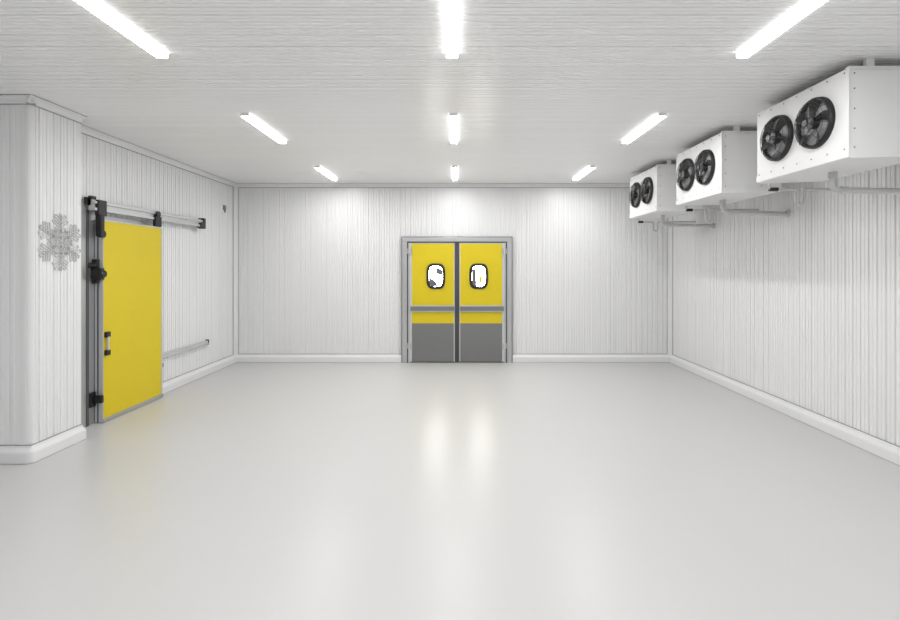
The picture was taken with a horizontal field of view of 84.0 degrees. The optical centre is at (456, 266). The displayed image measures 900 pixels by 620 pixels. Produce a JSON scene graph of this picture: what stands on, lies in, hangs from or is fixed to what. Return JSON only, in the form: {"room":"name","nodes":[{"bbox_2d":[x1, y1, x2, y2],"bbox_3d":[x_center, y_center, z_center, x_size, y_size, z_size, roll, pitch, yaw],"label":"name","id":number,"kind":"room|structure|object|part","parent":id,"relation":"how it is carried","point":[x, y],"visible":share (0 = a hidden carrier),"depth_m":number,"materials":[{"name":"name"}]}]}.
{"room":"cold storage room","nodes":[
{"label":"cold storage room","id":0,"kind":"room"},
{"bbox_2d":[81,133,232,380],"bbox_3d":[-4.815,0.115,3.160,1.170,3.390,12.720,0,0,0],"label":"wall","id":1,"kind":"structure","parent":0,"point":[197,263],"depth_m":7.73,"materials":[{"name":"white metal"}]},
{"bbox_2d":[81,205,152,426],"bbox_3d":[-4.217,0.560,6.240,0.046,2.500,1.480,0,0,0],"label":"frame","id":2,"kind":"object","parent":1,"relation":"attached to","point":[87,216],"visible":0.32,"depth_m":5.67,"materials":[{"name":"metal"}]},
{"bbox_2d":[95,220,162,422],"bbox_3d":[-4.153,0.627,6.368,0.124,2.353,1.164,0,0,0],"label":"leaf","id":3,"kind":"object","parent":1,"relation":"attached to","point":[129,300],"visible":0.99,"depth_m":6.21,"materials":[{"name":"metal"}]},
{"bbox_2d":[89,199,208,357],"bbox_3d":[-4.165,0.265,7.040,0.130,2.060,2.760,0,0,0],"label":"rails","id":4,"kind":"object","parent":1,"relation":"attached to","point":[112,208],"visible":0.81,"depth_m":6.79,"materials":[{"name":"metal"}]},
{"bbox_2d":[81,124,236,186],"bbox_3d":[-4.730,-1.542,3.160,1.140,0.075,12.720,0,0,0],"label":"trim","id":5,"kind":"structure","parent":1,"relation":"attached to","point":[88,131],"depth_m":6.81,"materials":[{"name":"plastic"}]},
{"bbox_2d":[163,355,235,393],"bbox_3d":[-4.737,1.730,3.160,1.125,0.160,12.720,0,0,0],"label":"baseboard","id":6,"kind":"structure","parent":1,"relation":"attached to","point":[171,384],"depth_m":8.04,"materials":[{"name":"white pvc plastic"}]},
{"bbox_2d":[0,362,899,619],"bbox_3d":[-0.612,1.860,3.160,9.576,0.100,12.920,0,0,0],"label":"floor","id":7,"kind":"structure","parent":0,"point":[412,490],"depth_m":3.78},
{"bbox_2d":[0,105,80,444],"bbox_3d":[-4.625,0.115,4.948,1.349,3.390,0.624,0,0,0],"label":"wall pier","id":8,"kind":"object","parent":7,"relation":"on","point":[40,149],"visible":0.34,"depth_m":4.70,"materials":[{"name":"white metal"}]},
{"bbox_2d":[0,424,85,463],"bbox_3d":[-4.600,1.730,4.923,1.400,0.160,0.675,0,0,0],"label":"baseboard","id":9,"kind":"structure","parent":8,"relation":"attached to","point":[9,454],"depth_m":4.71,"materials":[{"name":"white pvc plastic"}]},
{"bbox_2d":[0,94,86,123],"bbox_3d":[-4.593,-1.542,4.915,1.415,0.075,0.690,0,0,0],"label":"trim","id":10,"kind":"structure","parent":8,"relation":"attached to","point":[5,99],"depth_m":4.72,"materials":[{"name":"plastic"}]},
{"bbox_2d":[38,214,80,270],"bbox_3d":[-3.950,-0.245,4.980,0.010,0.570,0.542,0,0,0],"label":"sign","id":11,"kind":"object","parent":8,"relation":"attached to","point":[72,231],"visible":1,"depth_m":4.96,"materials":[{"name":"grey"}]},
{"bbox_2d":[0,0,899,182],"bbox_3d":[-0.612,-1.630,3.160,9.576,0.100,12.920,0,0,0],"label":"ceiling","id":12,"kind":"structure","parent":0,"point":[360,91],"depth_m":4.06,"materials":[{"name":"white metal"}]},
{"bbox_2d":[75,0,168,57],"bbox_3d":[-2.180,-1.565,3.140,0.088,0.034,1.136,0,0,0],"label":"ceiling light","id":13,"kind":"object","parent":12,"relation":"attached to","point":[94,6],"depth_m":3.23,"materials":[{"name":"white plastic"}]},
{"bbox_2d":[240,113,286,142],"bbox_3d":[-2.180,-1.565,5.700,0.088,0.034,1.136,0,0,0],"label":"ceiling light","id":14,"kind":"object","parent":12,"relation":"attached to","point":[246,116],"depth_m":5.55,"materials":[{"name":"white plastic"}]},
{"bbox_2d":[314,166,336,179],"bbox_3d":[-2.180,-1.565,8.360,0.088,0.034,1.136,0,0,0],"label":"ceiling light","id":15,"kind":"object","parent":12,"relation":"attached to","point":[322,170],"depth_m":8.25,"materials":[{"name":"white plastic"}]},
{"bbox_2d":[443,0,458,57],"bbox_3d":[-0.035,-1.565,3.140,0.088,0.034,1.136,0,0,0],"label":"ceiling light","id":16,"kind":"object","parent":12,"relation":"attached to","point":[451,7],"depth_m":3.23,"materials":[{"name":"white plastic"}]},
{"bbox_2d":[449,113,457,142],"bbox_3d":[-0.035,-1.565,5.700,0.088,0.034,1.136,0,0,0],"label":"ceiling light","id":17,"kind":"object","parent":12,"relation":"attached to","point":[453,117],"depth_m":5.55,"materials":[{"name":"white plastic"}]},
{"bbox_2d":[452,166,457,179],"bbox_3d":[-0.035,-1.565,8.360,0.088,0.034,1.136,0,0,0],"label":"ceiling light","id":18,"kind":"object","parent":12,"relation":"attached to","point":[454,168],"depth_m":8.21,"materials":[{"name":"white plastic"}]},
{"bbox_2d":[573,166,594,179],"bbox_3d":[2.110,-1.565,8.360,0.088,0.034,1.136,0,0,0],"label":"ceiling light","id":19,"kind":"object","parent":12,"relation":"attached to","point":[589,168],"depth_m":8.23,"materials":[{"name":"white plastic"}]},
{"bbox_2d":[622,113,666,142],"bbox_3d":[2.110,-1.565,5.700,0.088,0.034,1.136,0,0,0],"label":"ceiling light","id":20,"kind":"object","parent":12,"relation":"attached to","point":[659,116],"depth_m":5.55,"materials":[{"name":"white plastic"}]},
{"bbox_2d":[629,160,714,231],"bbox_3d":[3.453,-1.093,7.948,1.246,0.974,1.244,0,0,0],"label":"evaporator unit","id":21,"kind":"object","parent":12,"relation":"attached to","point":[652,193],"visible":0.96,"depth_m":7.55,"materials":[{"name":"metal"}]},
{"bbox_3d":[3.275,-1.220,7.901,0.690,0.720,1.142,0,0,0],"label":"casing","id":22,"kind":"part","parent":21,"relation":"part of","materials":[{"name":"metal"}]},
{"bbox_2d":[676,126,790,221],"bbox_3d":[3.453,-1.093,6.158,1.246,0.974,1.244,0,0,0],"label":"evaporator unit","id":23,"kind":"object","parent":12,"relation":"attached to","point":[721,170],"visible":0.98,"depth_m":5.71,"materials":[{"name":"metal"}]},
{"bbox_2d":[736,0,826,57],"bbox_3d":[2.110,-1.565,3.140,0.088,0.034,1.136,0,0,0],"label":"ceiling light","id":24,"kind":"object","parent":12,"relation":"attached to","point":[807,6],"depth_m":3.23,"materials":[{"name":"white plastic"}]},
{"bbox_2d":[756,58,899,205],"bbox_3d":[3.453,-1.093,4.358,1.246,0.974,1.244,0,0,0],"label":"evaporator unit","id":25,"kind":"object","parent":12,"relation":"attached to","point":[847,123],"visible":1,"depth_m":3.96,"materials":[{"name":"metal"}]},
{"bbox_2d":[239,188,666,353],"bbox_3d":[-0.077,0.115,9.570,8.306,3.390,0.100,0,0,0],"label":"wall","id":26,"kind":"structure","parent":0,"point":[320,268],"depth_m":9.52,"materials":[{"name":"white metal"}]},
{"bbox_2d":[233,185,238,355],"bbox_3d":[-4.190,0.115,9.475,0.080,3.390,0.090,0,0,0],"label":"trim","id":27,"kind":"structure","parent":26,"relation":"attached to","point":[235,188],"depth_m":9.49,"materials":[{"name":"plastic"}]},
{"bbox_2d":[407,248,411,349],"bbox_3d":[-0.894,0.595,9.431,0.092,1.920,0.044,0,0,0],"label":"hinges","id":28,"kind":"object","parent":26,"relation":"attached to","point":[409,250],"visible":1,"depth_m":9.43,"materials":[{"name":"metal"}]},
{"bbox_2d":[236,183,629,187],"bbox_3d":[-0.077,-1.542,9.485,8.306,0.075,0.070,0,0,0],"label":"trim","id":29,"kind":"structure","parent":26,"relation":"attached to","point":[240,185],"depth_m":9.50,"materials":[{"name":"plastic"}]},
{"bbox_2d":[410,243,456,361],"bbox_3d":[-0.448,0.668,9.457,0.886,2.244,0.083,0,0,0],"label":"leaf","id":30,"kind":"object","parent":26,"relation":"attached to","point":[433,312],"visible":1,"depth_m":9.46,"materials":[{"name":"yellow laminate"}]},
{"bbox_2d":[426,263,444,288],"bbox_3d":[-0.400,0.175,9.447,0.356,0.486,0.019,0,0,0],"label":"viewing window","id":31,"kind":"structure","parent":30,"relation":"attached to","point":[435,273],"depth_m":9.45,"materials":[{"name":"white glass"}]},
{"bbox_2d":[236,354,669,362],"bbox_3d":[-0.077,1.730,9.492,8.306,0.160,0.055,0,0,0],"label":"baseboard","id":32,"kind":"structure","parent":26,"relation":"attached to","point":[240,358],"depth_m":9.47,"materials":[{"name":"white pvc plastic"}]},
{"bbox_2d":[401,237,512,362],"bbox_3d":[0.000,0.618,9.482,2.100,2.385,0.096,0,0,0],"label":"frame","id":33,"kind":"object","parent":26,"relation":"attached to","point":[405,241],"visible":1,"depth_m":9.43,"materials":[{"name":"metal"}]},
{"bbox_2d":[502,248,506,349],"bbox_3d":[0.894,0.595,9.431,0.092,1.920,0.044,0,0,0],"label":"hinges","id":34,"kind":"object","parent":33,"relation":"attached to","point":[504,250],"visible":1,"depth_m":9.43,"materials":[{"name":"metal"}]},
{"bbox_2d":[457,243,503,361],"bbox_3d":[0.448,0.668,9.457,0.886,2.244,0.083,0,0,0],"label":"leaf","id":35,"kind":"object","parent":26,"relation":"attached to","point":[480,312],"visible":1,"depth_m":9.46,"materials":[{"name":"yellow laminate"}]},
{"bbox_2d":[469,263,487,288],"bbox_3d":[0.410,0.175,9.447,0.356,0.486,0.019,0,0,0],"label":"viewing window","id":36,"kind":"structure","parent":35,"relation":"attached to","point":[478,272],"depth_m":9.45,"materials":[{"name":"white glass"}]},
{"bbox_2d":[667,217,672,355],"bbox_3d":[4.036,0.115,9.475,0.080,3.390,0.090,0,0,0],"label":"trim","id":37,"kind":"structure","parent":26,"relation":"attached to","point":[669,229],"depth_m":9.49,"materials":[{"name":"plastic"}]},
{"bbox_2d":[673,164,899,445],"bbox_3d":[4.126,0.115,3.160,0.100,3.390,12.720,0,0,0],"label":"wall","id":38,"kind":"structure","parent":0,"point":[802,308],"depth_m":5.86,"materials":[{"name":"white metal"}]},
{"bbox_2d":[669,354,899,465],"bbox_3d":[4.048,1.730,3.160,0.055,0.160,12.720,0,0,0],"label":"baseboard","id":39,"kind":"structure","parent":38,"relation":"attached to","point":[884,449],"depth_m":5.80,"materials":[{"name":"white pvc"}]}
]}

